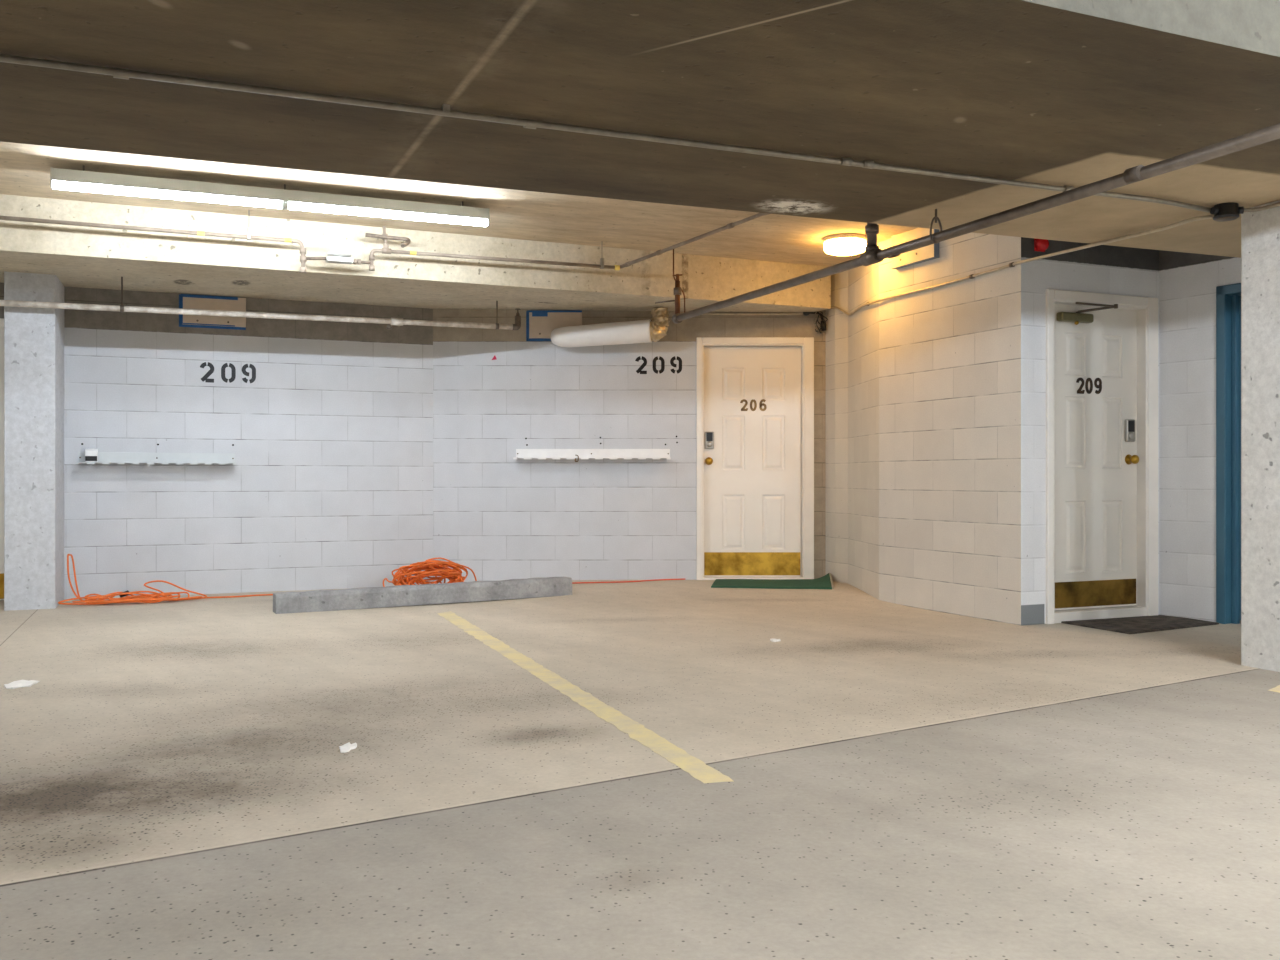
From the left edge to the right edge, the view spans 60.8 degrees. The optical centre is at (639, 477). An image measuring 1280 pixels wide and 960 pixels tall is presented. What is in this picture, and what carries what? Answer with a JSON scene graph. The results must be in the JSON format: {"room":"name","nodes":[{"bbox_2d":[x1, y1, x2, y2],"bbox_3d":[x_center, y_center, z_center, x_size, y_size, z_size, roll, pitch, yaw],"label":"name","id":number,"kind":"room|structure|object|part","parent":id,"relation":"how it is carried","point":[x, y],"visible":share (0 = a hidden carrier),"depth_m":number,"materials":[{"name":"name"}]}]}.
{"room":"parking garage","nodes":[
{"label":"parking garage","id":0,"kind":"room"},
{"bbox_2d":[0,283,432,598],"bbox_3d":[-5.914,-0.400,7.457,9.000,2.840,0.161,0,0,-23],"label":"wall","id":1,"kind":"structure","parent":0,"point":[329,485],"depth_m":8.55,"materials":[{"name":"white brick"}]},
{"bbox_2d":[0,318,3,599],"bbox_3d":[-4.945,-0.117,7.835,0.980,2.075,0.132,0,0,-23],"label":"door","id":2,"kind":"structure","parent":1,"relation":"in","point":[1,319],"depth_m":7.92,"materials":[{"name":"white paint"}]},
{"bbox_3d":[-4.923,0.787,7.796,0.830,0.185,0.004,0,0,-23],"label":"kick plate","id":3,"kind":"part","parent":2,"relation":"part of","materials":[{"name":"gold metal"}]},
{"bbox_3d":[-4.945,-0.117,7.835,0.980,2.075,0.132,0,0,-23],"label":"frame","id":4,"kind":"part","parent":2,"relation":"part of","materials":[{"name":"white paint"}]},
{"bbox_2d":[76,452,235,464],"bbox_3d":[-3.634,-0.144,8.220,1.094,0.091,0.192,0,0,-23],"label":"tool rack","id":5,"kind":"object","parent":1,"relation":"attached to","point":[103,457],"visible":1,"depth_m":8.29,"materials":[{"name":"white metal"}]},
{"bbox_2d":[85,449,97,461],"bbox_3d":[-4.064,-0.166,8.076,0.082,0.100,0.066,0,0,-23],"label":"sensor box","id":6,"kind":"object","parent":5,"relation":"on","point":[91,455],"visible":0.97,"depth_m":8.05,"materials":[{"name":"white plastic"}]},
{"bbox_2d":[76,462,235,464],"bbox_3d":[-3.633,-0.107,8.219,1.094,0.016,0.189,0,0,-23],"label":"shelf","id":7,"kind":"object","parent":5,"relation":"attached to","point":[177,463],"depth_m":8.16,"materials":[{"name":"white metal"}]},
{"bbox_2d":[179,294,245,329],"bbox_3d":[-3.309,-1.282,8.442,0.483,0.248,0.034,0,0,-23],"label":"panel","id":8,"kind":"object","parent":1,"relation":"attached to","point":[186,301],"visible":0.95,"depth_m":8.43,"materials":[{"name":"wood"}]},
{"bbox_2d":[200,362,255,382],"bbox_3d":[-3.212,-0.816,8.500,0.410,0.157,0.001,0,0,-23],"label":"stencilled number","id":9,"kind":"object","parent":1,"relation":"attached to","point":[204,378],"visible":1,"depth_m":8.50,"materials":[{"name":"black paint"}]},
{"bbox_2d":[0,142,917,266],"bbox_3d":[-0.250,-1.780,2.500,18.500,0.140,17.000,0,0,0],"label":"ceiling","id":10,"kind":"structure","parent":0,"point":[24,168],"depth_m":7.00,"materials":[{"name":"concrete"}]},
{"bbox_2d":[50,165,488,226],"bbox_3d":[-2.086,-1.635,6.392,2.406,0.150,0.199,0,0,-22],"label":"strip light","id":11,"kind":"object","parent":10,"relation":"attached to","point":[62,179],"visible":1,"depth_m":6.26,"materials":[{"name":"plastic"}]},
{"bbox_2d":[0,210,768,272],"bbox_3d":[-1.503,-1.521,7.156,5.185,0.378,1.449,0,0,-3],"label":"gas pipe","id":12,"kind":"object","parent":10,"relation":"attached to","point":[339,256],"visible":1,"depth_m":7.16,"materials":[{"name":"metal"}]},
{"bbox_3d":[-2.495,-1.647,6.956,0.007,0.126,0.008,0,0,0],"label":"hanger rod","id":13,"kind":"part","parent":12,"relation":"part of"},
{"bbox_3d":[-2.189,-1.410,7.084,0.027,0.140,0.028,0,0,0],"label":"drip leg","id":14,"kind":"part","parent":12,"relation":"part of","materials":[{"name":"paint"}]},
{"bbox_2d":[0,194,830,312],"bbox_3d":[-3.959,-1.540,7.661,11.053,0.339,2.100,0,0,-23],"label":"ceiling beam","id":15,"kind":"structure","parent":10,"relation":"attached to","point":[79,256],"depth_m":7.65,"materials":[{"name":"concrete"}]},
{"bbox_2d":[0,277,520,329],"bbox_3d":[-2.720,-1.269,7.936,3.832,0.282,0.075,0,0,-23],"label":"pipe","id":16,"kind":"object","parent":15,"relation":"hanging from","point":[12,303],"visible":0.95,"depth_m":7.89,"materials":[{"name":"grey metal"}]},
{"bbox_3d":[-3.592,-1.279,7.559,0.024,0.263,0.050,0,0,-23],"label":"hanger rod","id":17,"kind":"part","parent":16,"relation":"part of","materials":[{"name":"metal"}]},
{"bbox_3d":[-1.127,-1.289,8.591,0.024,0.243,0.050,0,0,-23],"label":"hanger rod","id":18,"kind":"part","parent":16,"relation":"part of","materials":[{"name":"metal"}]},
{"bbox_2d":[0,0,1279,257],"bbox_3d":[-1.110,-1.497,3.195,13.833,0.424,2.749,0,0,-20],"label":"ceiling","id":19,"kind":"structure","parent":10,"relation":"attached to","point":[1075,93],"depth_m":3.67,"materials":[{"name":"concrete"}]},
{"bbox_2d":[0,54,1210,212],"bbox_3d":[0.239,-1.268,4.140,5.365,0.039,0.073,0,0,-22],"label":"conduit","id":20,"kind":"object","parent":19,"relation":"attached to","point":[120,73],"visible":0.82,"depth_m":3.87,"materials":[{"name":"grey metal"}]},
{"bbox_2d":[655,123,1279,323],"bbox_3d":[1.264,-1.412,5.596,0.164,0.596,5.202,0,0,-25],"label":"pipe","id":21,"kind":"object","parent":19,"relation":"attached to","point":[873,254],"visible":0.98,"depth_m":4.81,"materials":[{"name":"metal"}]},
{"bbox_3d":[0.181,-1.275,7.899,0.149,0.020,0.012,0,0,20],"label":"support arm","id":22,"kind":"part","parent":21,"relation":"part of","materials":[{"name":"metal"}]},
{"bbox_3d":[0.271,-1.445,7.874,0.071,0.050,0.026,0,0,0],"label":"valve handle","id":23,"kind":"part","parent":21,"relation":"part of","materials":[{"name":"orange metal"}]},
{"bbox_2d":[1210,202,1243,221],"bbox_3d":[2.760,-1.251,5.139,0.148,0.068,0.112,0,0,0],"label":"junction box","id":24,"kind":"object","parent":19,"relation":"attached to","point":[1229,211],"visible":1,"depth_m":5.10,"materials":[{"name":"metal"}]},
{"bbox_2d":[673,249,684,312],"bbox_3d":[0.292,-1.470,8.128,0.102,0.479,0.010,0,0,-23],"label":"tube","id":25,"kind":"object","parent":10,"relation":"hanging from","point":[673,249],"visible":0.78,"depth_m":8.11,"materials":[{"name":"grey metal"}]},
{"bbox_2d":[823,233,866,255],"bbox_3d":[1.462,-1.654,7.774,0.312,0.112,0.312,0,0,0],"label":"ceiling lamp","id":26,"kind":"object","parent":10,"relation":"attached to","point":[844,244],"visible":0.98,"depth_m":7.66,"materials":[{"name":"glass"}]},
{"bbox_2d":[433,309,825,583],"bbox_3d":[-0.089,-0.400,9.200,3.285,2.840,0.161,0,0,0],"label":"wall","id":27,"kind":"structure","parent":0,"point":[499,516],"depth_m":9.12,"materials":[{"name":"white brick"}]},
{"bbox_2d":[526,310,581,340],"bbox_3d":[-0.718,-1.268,9.103,0.468,0.253,0.034,0,0,0],"label":"panel","id":28,"kind":"object","parent":27,"relation":"attached to","point":[540,324],"visible":0.88,"depth_m":9.09,"materials":[{"name":"metal"}]},
{"bbox_2d":[513,449,670,461],"bbox_3d":[-0.393,-0.185,9.018,1.288,0.113,0.205,0,0,0],"label":"tool rack","id":29,"kind":"object","parent":27,"relation":"attached to","point":[520,453],"visible":1,"depth_m":9.12,"materials":[{"name":"white metal"}]},
{"bbox_2d":[513,457,670,458],"bbox_3d":[-0.393,-0.158,9.023,1.288,0.016,0.189,0,0,0],"label":"shelf","id":30,"kind":"object","parent":29,"relation":"attached to","point":[513,457],"depth_m":8.93,"materials":[{"name":"white metal"}]},
{"bbox_3d":[-0.393,-0.202,9.118,1.288,0.079,0.004,0,0,0],"label":"plate","id":31,"kind":"part","parent":29,"relation":"part of","materials":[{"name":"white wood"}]},
{"bbox_2d":[550,307,669,346],"bbox_3d":[-0.252,-1.229,8.922,0.998,0.316,0.204,0,0,7],"label":"duct","id":32,"kind":"object","parent":27,"relation":"attached to","point":[640,331],"visible":1,"depth_m":8.84,"materials":[{"name":"metal"}]},
{"bbox_2d":[635,356,681,373],"bbox_3d":[0.156,-0.942,9.119,0.393,0.149,0.001,0,0,0],"label":"stencilled number","id":33,"kind":"object","parent":27,"relation":"attached to","point":[644,359],"visible":1,"depth_m":9.12,"materials":[{"name":"paint"}]},
{"bbox_2d":[696,337,813,579],"bbox_3d":[0.963,-0.132,9.170,0.982,2.083,0.140,0,0,0],"label":"door","id":34,"kind":"structure","parent":27,"relation":"in","point":[755,395],"depth_m":9.18,"materials":[{"name":"white paint"}]},
{"bbox_3d":[0.581,-0.140,9.140,0.066,0.066,0.070,0,0,0],"label":"knob","id":35,"kind":"part","parent":34,"relation":"part of","materials":[{"name":"gold metal"}]},
{"bbox_3d":[0.946,0.725,9.174,0.809,0.194,0.004,0,0,0],"label":"kick plate","id":36,"kind":"part","parent":34,"relation":"part of","materials":[{"name":"gold metal"}]},
{"bbox_2d":[0,580,1279,959],"bbox_3d":[-0.250,0.877,2.500,18.500,0.046,17.000,0,0,0],"label":"floor","id":37,"kind":"structure","parent":0,"point":[910,783],"depth_m":3.15,"materials":[{"name":"concrete"}]},
{"bbox_2d":[4,680,39,688],"bbox_3d":[-2.683,0.894,4.728,0.122,0.010,0.181,0,0,0],"label":"paper scrap","id":38,"kind":"object","parent":37,"relation":"on","point":[20,683],"visible":1,"depth_m":4.71,"materials":[{"name":"white paper"}]},
{"bbox_2d":[4,271,63,610],"bbox_3d":[-4.297,-0.207,7.758,0.308,2.415,0.700,0,0,-23],"label":"pillar","id":39,"kind":"structure","parent":37,"relation":"on","point":[33,337],"depth_m":7.44,"materials":[{"name":"grey concrete"}]},
{"bbox_2d":[58,554,272,604],"bbox_3d":[-3.357,0.722,7.962,1.575,0.356,0.299,0,0,-22],"label":"extension cord","id":40,"kind":"object","parent":37,"relation":"on","point":[141,597],"visible":0.98,"depth_m":7.80,"materials":[{"name":"orange plastic"}]},
{"bbox_2d":[339,742,356,752],"bbox_3d":[-0.971,0.894,3.618,0.054,0.010,0.111,0,0,0],"label":"paper scrap","id":41,"kind":"object","parent":37,"relation":"on","point":[347,747],"visible":1,"depth_m":3.61,"materials":[{"name":"white paper"}]},
{"bbox_2d":[273,577,571,613],"bbox_3d":[-1.488,0.827,7.749,2.132,0.155,0.150,0,0,-27],"label":"wheel stop","id":42,"kind":"object","parent":37,"relation":"on","point":[472,591],"visible":1,"depth_m":7.64,"materials":[{"name":"concrete"}]},
{"bbox_2d":[383,557,476,586],"bbox_3d":[-1.633,0.763,8.526,0.752,0.277,0.258,0,0,-22],"label":"extension cord","id":43,"kind":"object","parent":37,"relation":"on","point":[442,569],"visible":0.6,"depth_m":8.49,"materials":[{"name":"orange plastic"}]},
{"bbox_2d":[437,611,733,782],"bbox_3d":[-0.542,0.899,5.263,0.118,0.001,4.386,0,0,-21],"label":"parking line","id":44,"kind":"object","parent":37,"relation":"on","point":[694,766],"visible":1,"depth_m":4.19,"materials":[{"name":"yellow paint"}]},
{"bbox_2d":[572,578,684,583],"bbox_3d":[-0.105,0.854,8.931,1.454,0.022,0.102,0,0,-20],"label":"cord","id":45,"kind":"object","parent":37,"relation":"on","point":[681,578],"visible":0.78,"depth_m":8.88,"materials":[{"name":"orange plastic"}]},
{"bbox_2d":[711,573,833,588],"bbox_3d":[1.070,0.826,8.789,0.962,0.074,0.643,0,0,7],"label":"door mat","id":46,"kind":"object","parent":37,"relation":"on","point":[825,582],"visible":1,"depth_m":8.71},
{"bbox_2d":[770,638,780,641],"bbox_3d":[0.745,0.893,6.015,0.054,0.011,0.092,0,0,0],"label":"paper scrap","id":47,"kind":"object","parent":37,"relation":"on","point":[772,639],"visible":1,"depth_m":5.99,"materials":[{"name":"white paper"}]},
{"bbox_2d":[1061,615,1218,633],"bbox_3d":[3.079,0.894,6.775,0.981,0.010,0.631,0,0,-30],"label":"door mat","id":48,"kind":"object","parent":37,"relation":"on","point":[1138,624],"visible":0.81,"depth_m":6.65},
{"bbox_2d":[1241,200,1279,671],"bbox_3d":[3.169,-0.147,5.021,0.360,2.295,0.620,0,0,-23],"label":"column","id":49,"kind":"structure","parent":37,"relation":"on","point":[1260,230],"depth_m":5.14,"materials":[{"name":"grey concrete"}]},
{"bbox_2d":[1244,202,1279,211],"bbox_3d":[2.986,-1.259,4.942,0.089,0.026,0.473,0,0,-32],"label":"conduit","id":50,"kind":"object","parent":49,"relation":"attached to","point":[1274,205],"visible":1,"depth_m":5.10,"materials":[{"name":"grey metal"}]},
{"bbox_2d":[1268,685,1279,692],"bbox_3d":[2.821,0.899,4.471,0.328,0.001,0.467,0,0,-39],"label":"parking line","id":51,"kind":"object","parent":37,"relation":"on","point":[1275,689],"visible":1,"depth_m":4.63,"materials":[{"name":"yellow paint"}]},
{"bbox_2d":[826,274,834,581],"bbox_3d":[1.600,-0.400,9.033,0.050,2.840,0.191,0,0,-14],"label":"wall","id":52,"kind":"structure","parent":0,"point":[830,313],"depth_m":9.02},
{"bbox_2d":[835,270,847,583],"bbox_3d":[1.660,-0.400,8.880,0.050,2.840,0.157,0,0,-31],"label":"wall","id":53,"kind":"structure","parent":0,"point":[841,279],"depth_m":8.87,"materials":[{"name":"white brick"}]},
{"bbox_2d":[848,242,878,599],"bbox_3d":[1.757,-0.400,8.358,0.100,2.840,0.892,0,0,-3],"label":"wall","id":54,"kind":"structure","parent":0,"point":[863,281],"depth_m":8.30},
{"bbox_2d":[879,230,1020,624],"bbox_3d":[2.091,-0.400,7.303,0.140,2.840,1.400,0,0,-25],"label":"wall","id":55,"kind":"structure","parent":0,"point":[950,355],"depth_m":7.21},
{"bbox_2d":[892,228,938,268],"bbox_3d":[1.892,-1.592,7.509,0.049,0.232,0.455,0,0,-25],"label":"panel","id":56,"kind":"object","parent":55,"relation":"attached to","point":[930,252],"visible":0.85,"depth_m":7.48,"materials":[{"name":"beige metal"}]},
{"bbox_2d":[702,215,1213,315],"bbox_3d":[1.974,-1.330,7.400,0.959,0.177,4.538,0,0,-31],"label":"conduit","id":57,"kind":"object","parent":55,"relation":"attached to","point":[1012,264],"visible":0.89,"depth_m":6.68,"materials":[{"name":"metal"}]},
{"bbox_2d":[803,311,827,333],"bbox_3d":[1.455,-1.302,9.054,0.208,0.215,0.079,0,0,8],"label":"wire bundle","id":58,"kind":"object","parent":57,"relation":"attached to","point":[823,325],"visible":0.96,"depth_m":9.04,"materials":[{"name":"black plastic"}]},
{"bbox_2d":[1021,237,1158,624],"bbox_3d":[2.815,-0.400,6.932,1.140,2.840,0.160,0,0,-23],"label":"wall","id":59,"kind":"structure","parent":0,"point":[1106,269],"depth_m":6.69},
{"bbox_2d":[1034,238,1048,251],"bbox_3d":[2.461,-1.437,6.665,0.089,0.102,0.060,0,0,-23],"label":"bell","id":60,"kind":"object","parent":59,"relation":"attached to","point":[1040,245],"visible":0.77,"depth_m":6.65,"materials":[{"name":"red metal"}]},
{"bbox_2d":[1046,289,1157,623],"bbox_3d":[2.919,-0.121,6.899,0.921,2.082,0.222,0,0,-23],"label":"door","id":61,"kind":"structure","parent":59,"relation":"attached to","point":[1102,349],"depth_m":6.96,"materials":[{"name":"white paint"}]},
{"bbox_3d":[2.883,0.737,6.937,0.735,0.163,0.004,0,0,-23],"label":"kick plate","id":62,"kind":"part","parent":61,"relation":"part of","materials":[{"name":"gold metal"}]},
{"bbox_3d":[2.847,-1.057,6.825,0.278,0.073,0.072,0,0,-6],"label":"closer arm","id":63,"kind":"part","parent":61,"relation":"part of","materials":[{"name":"metal"}]},
{"bbox_3d":[3.177,-0.118,7.023,0.066,0.066,0.070,0,0,-23],"label":"knob","id":64,"kind":"part","parent":61,"relation":"part of","materials":[{"name":"gold metal"}]},
{"bbox_2d":[1159,250,1240,621],"bbox_3d":[3.809,-0.400,6.526,0.160,2.840,1.400,0,0,-32],"label":"wall","id":65,"kind":"structure","parent":0,"point":[1188,282],"depth_m":6.92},
{"bbox_2d":[1216,283,1240,623],"bbox_3d":[3.882,-0.132,6.376,0.154,2.104,0.968,0,0,-32],"label":"door","id":66,"kind":"structure","parent":65,"relation":"in","point":[1228,297],"depth_m":6.72,"materials":[{"name":"teal metal"}]}
]}

